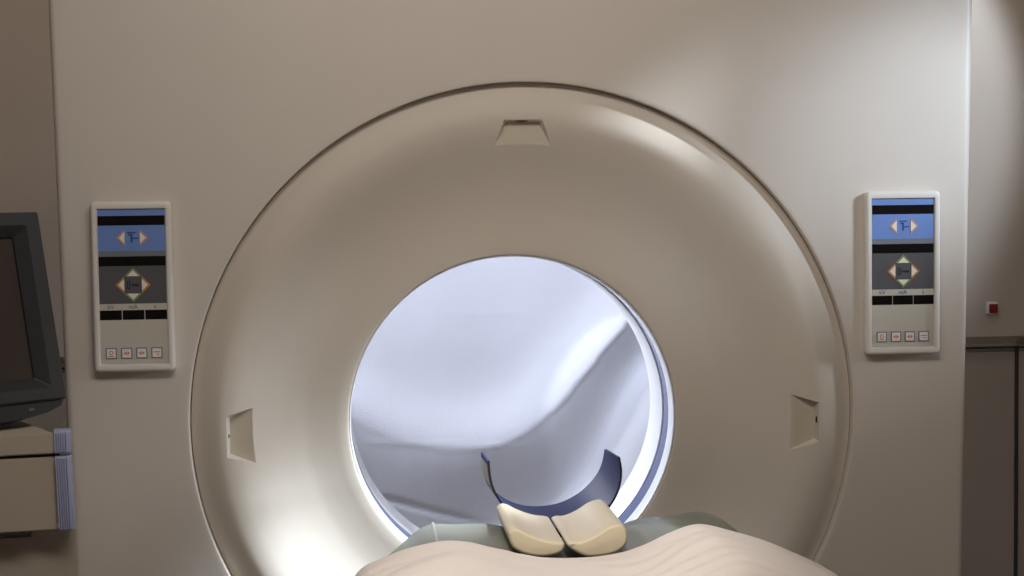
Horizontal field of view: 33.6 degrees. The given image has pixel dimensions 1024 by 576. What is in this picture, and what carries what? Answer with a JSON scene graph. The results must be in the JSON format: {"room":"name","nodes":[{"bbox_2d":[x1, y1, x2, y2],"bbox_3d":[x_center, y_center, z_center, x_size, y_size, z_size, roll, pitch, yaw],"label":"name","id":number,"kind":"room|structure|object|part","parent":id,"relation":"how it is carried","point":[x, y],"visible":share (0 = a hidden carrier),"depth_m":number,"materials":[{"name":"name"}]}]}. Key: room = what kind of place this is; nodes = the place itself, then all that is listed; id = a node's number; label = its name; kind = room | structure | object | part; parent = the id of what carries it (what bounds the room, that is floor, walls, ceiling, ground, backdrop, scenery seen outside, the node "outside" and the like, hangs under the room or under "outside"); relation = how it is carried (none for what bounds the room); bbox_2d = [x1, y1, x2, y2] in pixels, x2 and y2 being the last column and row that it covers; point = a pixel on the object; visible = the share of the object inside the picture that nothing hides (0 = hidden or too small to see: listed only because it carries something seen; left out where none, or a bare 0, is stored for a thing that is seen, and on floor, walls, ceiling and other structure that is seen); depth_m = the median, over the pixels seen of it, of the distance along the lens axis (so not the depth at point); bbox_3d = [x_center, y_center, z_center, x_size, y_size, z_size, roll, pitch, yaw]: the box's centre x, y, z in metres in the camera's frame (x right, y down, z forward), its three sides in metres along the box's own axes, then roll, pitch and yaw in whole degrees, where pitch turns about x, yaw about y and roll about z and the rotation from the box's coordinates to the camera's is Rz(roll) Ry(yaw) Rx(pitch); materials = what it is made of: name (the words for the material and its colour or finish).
{"room":"radiology room","nodes":[
{"label":"radiology room","id":0,"kind":"room"},
{"bbox_2d":[0,0,1023,371],"bbox_3d":[-0.169,-0.172,5.601,5.400,2.750,0.120,-1,3,-5],"label":"wall","id":1,"kind":"structure","parent":0,"point":[28,183],"depth_m":5.68,"materials":[{"name":"paint"}]},
{"bbox_2d":[60,335,1023,368],"bbox_3d":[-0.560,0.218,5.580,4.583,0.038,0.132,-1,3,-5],"label":"trim","id":2,"kind":"structure","parent":1,"relation":"attached to","point":[972,340],"depth_m":5.76,"materials":[{"name":"paint"}]},
{"bbox_2d":[985,302,997,313],"bbox_3d":[1.618,0.067,5.715,0.038,0.040,0.026,-1,3,-5],"label":"button","id":3,"kind":"object","parent":1,"relation":"attached to","point":[990,307],"visible":1,"depth_m":5.70,"materials":[{"name":"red plastic"}]},
{"bbox_2d":[20,351,1023,575],"bbox_3d":[-0.158,0.726,5.652,5.390,0.952,0.030,-1,3,-5],"label":"wall","id":4,"kind":"structure","parent":0,"point":[989,398],"depth_m":5.80,"materials":[{"name":"brown paint"}]},
{"bbox_2d":[1014,346,1018,575],"bbox_3d":[1.730,0.683,5.816,0.012,0.971,0.006,-1,3,-5],"label":"trim","id":5,"kind":"structure","parent":4,"relation":"attached to","point":[1017,347],"depth_m":5.81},
{"bbox_3d":[0.182,1.452,2.248,5.400,0.100,7.200,-1,3,-5],"label":"floor","id":6,"kind":"structure","parent":0,"visible":0},
{"bbox_2d":[0,421,76,575],"bbox_3d":[-1.198,0.814,3.176,0.756,1.097,0.239,-2,4,-15],"label":"drawer cabinet","id":7,"kind":"object","parent":6,"relation":"on","point":[32,541],"visible":0.98,"depth_m":3.13,"materials":[{"name":"beige plastic"}]},
{"bbox_3d":[-1.192,0.462,3.069,0.620,0.010,0.050,-2,4,-15],"label":"handle rail","id":8,"kind":"part","parent":7,"relation":"part of","materials":[{"name":"grey metal"}]},
{"bbox_3d":[-1.220,0.383,3.150,0.722,0.137,0.231,-2,4,-15],"label":"drawer","id":9,"kind":"part","parent":7,"relation":"part of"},
{"bbox_2d":[0,212,65,424],"bbox_3d":[-1.155,0.063,3.208,0.396,0.404,0.460,3,5,44],"label":"monitor","id":10,"kind":"object","parent":7,"relation":"on","point":[31,375],"visible":1,"depth_m":3.23,"materials":[{"name":"grey plastic"}]},
{"bbox_2d":[351,257,649,527],"bbox_3d":[0.032,0.124,5.132,2.000,2.190,0.096,-1,3,-5],"label":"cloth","id":11,"kind":"object","parent":6,"relation":"on","point":[526,364],"visible":0.19,"depth_m":5.15,"materials":[{"name":"white fabric"}]},
{"bbox_2d":[48,0,971,575],"bbox_3d":[0.017,0.287,3.751,1.938,2.050,0.398,-1,3,-5],"label":"scanner","id":12,"kind":"object","parent":6,"relation":"on","point":[771,196],"visible":0.85,"depth_m":3.58,"materials":[{"name":"plastic"}]},
{"bbox_3d":[-0.775,-0.003,3.467,0.163,0.348,0.022,-1,3,-5],"label":"control panel","id":13,"kind":"part","parent":12,"relation":"part of","materials":[{"name":"plastic"}]},
{"bbox_3d":[0.833,-0.033,3.622,0.163,0.348,0.022,-1,3,-5],"label":"control panel","id":14,"kind":"part","parent":12,"relation":"part of","materials":[{"name":"plastic"}]},
{"bbox_2d":[391,512,739,557],"bbox_3d":[0.215,0.956,2.490,0.880,0.858,2.072,-1,3,-5],"label":"table","id":15,"kind":"object","parent":6,"relation":"on","point":[641,531],"visible":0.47,"depth_m":3.39,"materials":[{"name":"grey plastic"}]},
{"bbox_2d":[496,503,563,555],"bbox_3d":[0.034,0.475,3.346,0.109,0.057,0.265,-1,3,-5],"label":"cushion","id":16,"kind":"object","parent":15,"relation":"on","point":[536,535],"visible":1,"depth_m":3.25,"materials":[{"name":"beige fabric"}]},
{"bbox_2d":[481,449,621,536],"bbox_3d":[0.080,0.428,3.603,0.281,0.164,0.228,-1,3,-5],"label":"holder","id":17,"kind":"object","parent":15,"relation":"attached to","point":[605,486],"visible":0.66,"depth_m":3.64,"materials":[{"name":"blue plastic"}]},
{"bbox_2d":[551,500,626,555],"bbox_3d":[0.151,0.474,3.357,0.117,0.063,0.265,-1,3,-5],"label":"cushion","id":18,"kind":"object","parent":15,"relation":"on","point":[593,529],"visible":0.99,"depth_m":3.26,"materials":[{"name":"beige fabric"}]},
{"bbox_2d":[355,524,837,575],"bbox_3d":[0.278,0.726,2.362,1.093,0.481,1.677,-1,3,-5],"label":"linens","id":19,"kind":"object","parent":15,"relation":"on","point":[695,549],"visible":1,"depth_m":3.04,"materials":[{"name":"beige fabric"}]}
]}

